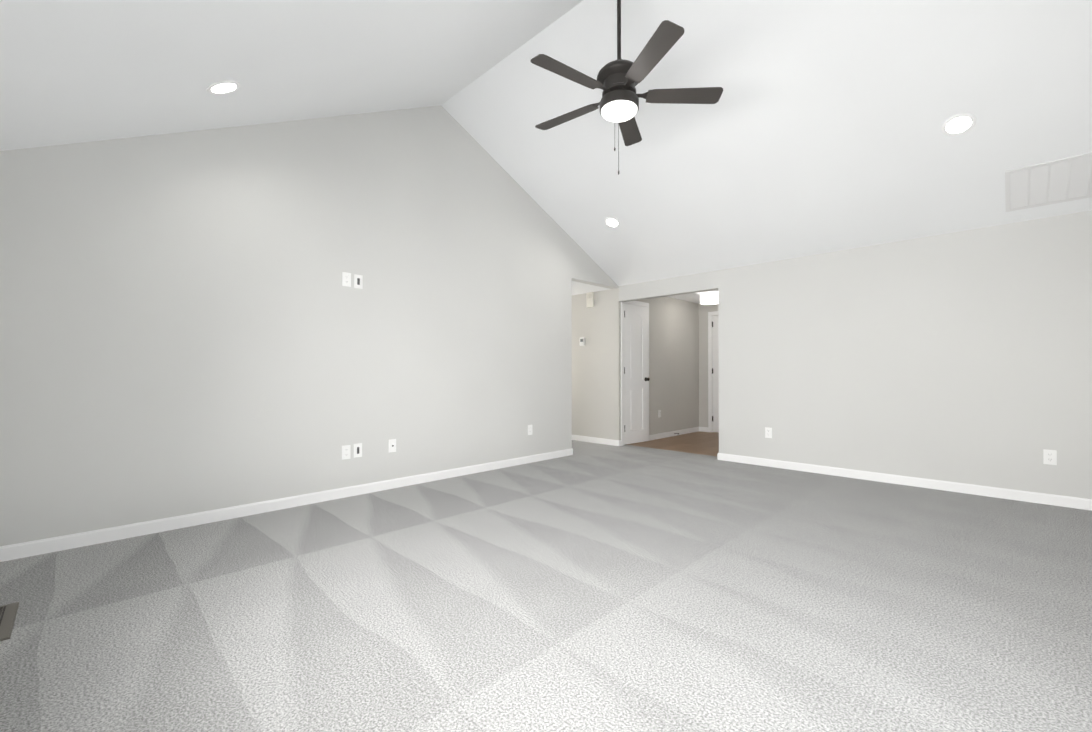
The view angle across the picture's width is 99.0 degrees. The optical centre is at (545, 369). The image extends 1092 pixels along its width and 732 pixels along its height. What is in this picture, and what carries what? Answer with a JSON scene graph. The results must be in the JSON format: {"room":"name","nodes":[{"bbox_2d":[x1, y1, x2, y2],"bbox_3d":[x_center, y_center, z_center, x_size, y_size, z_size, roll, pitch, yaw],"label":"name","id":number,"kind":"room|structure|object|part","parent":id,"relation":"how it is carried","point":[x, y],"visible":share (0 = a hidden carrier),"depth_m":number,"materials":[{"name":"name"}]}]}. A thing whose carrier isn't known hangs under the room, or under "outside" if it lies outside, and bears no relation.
{"room":"empty living room","nodes":[
{"label":"empty living room","id":0,"kind":"room"},
{"bbox_2d":[0,105,698,545],"bbox_3d":[-0.288,-0.839,5.787,0.130,3.978,8.930,0,-1,45],"label":"wall","id":1,"kind":"structure","parent":0,"point":[190,323],"depth_m":3.79,"materials":[{"name":"paint"}]},
{"bbox_2d":[0,448,572,561],"bbox_3d":[-1.476,1.098,4.497,0.033,0.088,5.183,0,-1,45],"label":"baseboard","id":2,"kind":"structure","parent":1,"relation":"attached to","point":[37,547],"depth_m":3.56,"materials":[{"name":"white wood"}]},
{"bbox_2d":[342,272,350,286],"bbox_3d":[-1.788,-0.811,4.187,0.010,0.124,0.076,0,-1,45],"label":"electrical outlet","id":3,"kind":"object","parent":1,"relation":"attached to","point":[346,278],"visible":1,"depth_m":4.18,"materials":[{"name":"white plastic"}]},
{"bbox_2d":[342,445,350,459],"bbox_3d":[-1.788,0.739,4.177,0.010,0.124,0.076,0,-1,45],"label":"electrical outlet","id":4,"kind":"object","parent":1,"relation":"attached to","point":[346,451],"visible":1,"depth_m":4.18,"materials":[{"name":"white plastic"}]},
{"bbox_2d":[354,443,361,457],"bbox_3d":[-1.714,0.735,4.253,0.009,0.124,0.076,0,-1,45],"label":"electrical outlet","id":5,"kind":"object","parent":1,"relation":"attached to","point":[358,450],"visible":1,"depth_m":4.25,"materials":[{"name":"white plastic"}]},
{"bbox_2d":[354,274,362,288],"bbox_3d":[-1.714,-0.805,4.263,0.009,0.124,0.076,0,-1,45],"label":"outlet","id":6,"kind":"object","parent":1,"relation":"attached to","point":[358,281],"visible":1,"depth_m":4.26,"materials":[{"name":"white plastic"}]},
{"bbox_2d":[389,439,395,452],"bbox_3d":[-1.474,0.731,4.486,0.019,0.124,0.076,0,-1,45],"label":"outlet","id":7,"kind":"object","parent":1,"relation":"attached to","point":[392,445],"visible":1,"depth_m":4.49,"materials":[{"name":"white plastic"}]},
{"bbox_2d":[528,425,531,434],"bbox_3d":[-0.195,0.745,5.773,0.010,0.124,0.076,0,-1,45],"label":"electrical outlet","id":8,"kind":"object","parent":1,"relation":"attached to","point":[529,429],"visible":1,"depth_m":5.76,"materials":[{"name":"white plastic"}]},
{"bbox_2d":[621,301,648,445],"bbox_3d":[1.373,0.034,7.433,0.146,2.254,0.758,0,-1,45],"label":"trim","id":9,"kind":"structure","parent":1,"relation":"attached to","point":[639,303],"depth_m":7.14,"materials":[{"name":"white wood"}]},
{"bbox_2d":[624,304,648,444],"bbox_3d":[1.420,0.069,7.386,0.604,2.168,0.035,0,0,-40],"label":"closet door","id":10,"kind":"structure","parent":1,"relation":"in","point":[636,410],"depth_m":7.37,"materials":[{"name":"white wood"}]},
{"bbox_2d":[649,427,699,440],"bbox_3d":[2.300,1.122,8.265,0.013,0.088,1.748,0,-1,45],"label":"baseboard","id":11,"kind":"structure","parent":1,"relation":"attached to","point":[690,430],"depth_m":8.18,"materials":[{"name":"white wood"}]},
{"bbox_2d":[0,440,1091,731],"bbox_3d":[-0.294,1.169,4.113,7.607,0.060,6.572,0,-1,45],"label":"floor carpet","id":12,"kind":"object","parent":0,"point":[588,586],"visible":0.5,"depth_m":2.16,"materials":[{"name":"grey carpet"}]},
{"bbox_2d":[0,602,18,640],"bbox_3d":[-2.446,1.119,2.052,0.434,0.012,0.147,0,-1,45],"label":"air vent register","id":13,"kind":"object","parent":12,"relation":"on","point":[8,612],"visible":1,"depth_m":2.09,"materials":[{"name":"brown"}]},
{"bbox_2d":[0,0,1091,285],"bbox_3d":[0.590,-2.056,3.202,5.037,1.778,6.502,0,-1,45],"label":"ceiling","id":14,"kind":"structure","parent":0,"point":[816,130],"depth_m":3.54,"materials":[{"name":"paint"}]},
{"bbox_2d":[206,80,240,94],"bbox_3d":[-2.020,-1.767,2.926,0.196,0.008,0.196,0,26,45],"label":"recessed light","id":15,"kind":"object","parent":14,"relation":"in","point":[223,87],"visible":0.98,"depth_m":2.92,"materials":[{"name":"white plastic"}]},
{"bbox_2d":[604,217,619,227],"bbox_3d":[0.818,-1.819,5.768,0.196,0.008,0.196,0,-26,45],"label":"recessed light","id":16,"kind":"object","parent":14,"relation":"in","point":[612,222],"visible":1,"depth_m":5.76,"materials":[{"name":"white plastic"}]},
{"bbox_2d":[531,0,722,174],"bbox_3d":[0.475,-2.108,3.283,1.361,1.377,1.368,0,-1,45],"label":"fan","id":17,"kind":"object","parent":14,"relation":"hanging from","point":[618,80],"visible":1,"depth_m":3.19,"materials":[{"name":"black metal"}]},
{"bbox_3d":[0.514,-1.797,3.277,0.252,0.050,0.252,0,-1,45],"label":"glass","id":18,"kind":"part","parent":17,"relation":"part of","materials":[{"name":"white glass"}]},
{"bbox_2d":[942,113,975,135],"bbox_3d":[3.093,-1.834,3.497,0.196,0.008,0.196,0,-26,45],"label":"recessed light","id":19,"kind":"object","parent":14,"relation":"in","point":[959,124],"visible":1,"depth_m":3.49,"materials":[{"name":"white plastic"}]},
{"bbox_2d":[1005,152,1091,211],"bbox_3d":[3.974,-1.468,3.691,0.485,0.010,0.490,0,-26,45],"label":"ceiling vent","id":20,"kind":"object","parent":14,"relation":"in","point":[1054,182],"visible":1,"depth_m":3.68,"materials":[{"name":"white metal"}]},
{"bbox_2d":[572,281,609,294],"bbox_3d":[-0.239,-1.288,7.678,2.470,0.100,1.332,0,-1,45],"label":"ceiling","id":21,"kind":"structure","parent":0,"point":[579,288],"depth_m":7.13,"materials":[{"name":"paint"}]},
{"bbox_2d":[625,431,718,455],"bbox_3d":[2.472,1.193,7.753,2.880,0.060,2.488,0,-1,45],"label":"floor","id":22,"kind":"structure","parent":0,"point":[702,443],"depth_m":7.34,"materials":[{"name":"brown wood"}]},
{"bbox_2d":[667,290,717,303],"bbox_3d":[2.692,-1.319,7.409,1.800,0.100,2.428,0,-1,45],"label":"ceiling","id":23,"kind":"structure","parent":0,"point":[693,297],"depth_m":8.06,"materials":[{"name":"paint"}]},
{"bbox_2d":[700,293,717,304],"bbox_3d":[2.730,-1.185,7.729,0.344,0.165,0.344,0,-1,45],"label":"pendant light","id":24,"kind":"object","parent":23,"relation":"hanging from","point":[709,299],"visible":0.9,"depth_m":7.60,"materials":[{"name":"white glass"}]},
{"bbox_2d":[699,304,717,426],"bbox_3d":[3.323,-0.096,8.613,2.880,2.530,0.180,0,-1,45],"label":"wall","id":25,"kind":"structure","parent":0,"point":[704,310],"depth_m":8.82,"materials":[{"name":"paint"}]},
{"bbox_2d":[708,311,717,431],"bbox_3d":[3.413,0.042,8.476,0.908,2.252,0.146,0,-1,45],"label":"door frame","id":26,"kind":"structure","parent":25,"relation":"attached to","point":[710,377],"depth_m":8.71,"materials":[{"name":"white wood"}]},
{"bbox_2d":[712,316,718,432],"bbox_3d":[3.387,0.077,8.449,0.754,2.165,0.035,0,-1,45],"label":"door","id":27,"kind":"structure","parent":25,"relation":"in","point":[715,333],"depth_m":8.66,"materials":[{"name":"white wood"}]},
{"bbox_2d":[572,210,1091,498],"bbox_3d":[1.968,-0.112,6.316,7.507,2.530,0.130,0,-1,45],"label":"wall","id":28,"kind":"structure","parent":0,"point":[965,357],"depth_m":4.60,"materials":[{"name":"paint"}]},
{"bbox_2d":[579,337,584,345],"bbox_3d":[0.589,-0.459,7.589,0.110,0.138,0.024,0,-1,45],"label":"thermostat","id":29,"kind":"object","parent":28,"relation":"attached to","point":[581,341],"visible":0.98,"depth_m":7.58,"materials":[{"name":"white plastic"}]},
{"bbox_2d":[586,292,593,307],"bbox_3d":[0.709,-1.117,7.456,0.125,0.235,0.048,0,-1,45],"label":"door chime","id":30,"kind":"object","parent":28,"relation":"attached to","point":[589,299],"visible":1,"depth_m":7.43,"materials":[{"name":"white plastic"}]},
{"bbox_2d":[572,435,621,445],"bbox_3d":[0.195,1.121,7.996,2.613,0.088,0.041,0,-1,45],"label":"baseboard","id":31,"kind":"structure","parent":28,"relation":"attached to","point":[574,437],"depth_m":7.35,"materials":[{"name":"white wood"}]},
{"bbox_2d":[765,427,771,437],"bbox_3d":[2.642,0.748,5.540,0.076,0.124,0.010,0,-1,45],"label":"electrical outlet","id":32,"kind":"object","parent":28,"relation":"attached to","point":[768,432],"visible":1,"depth_m":5.54,"materials":[{"name":"white plastic"}]},
{"bbox_2d":[717,453,1091,510],"bbox_3d":[3.340,1.100,4.857,3.199,0.088,0.041,0,-1,45],"label":"baseboard","id":33,"kind":"structure","parent":28,"relation":"attached to","point":[1034,497],"depth_m":4.50,"materials":[{"name":"white wood"}]},
{"bbox_2d":[1043,449,1056,464],"bbox_3d":[4.251,0.738,3.934,0.076,0.124,0.010,0,-1,45],"label":"electrical outlet","id":34,"kind":"object","parent":28,"relation":"attached to","point":[1049,457],"visible":1,"depth_m":3.93,"materials":[{"name":"white plastic"}]}
]}

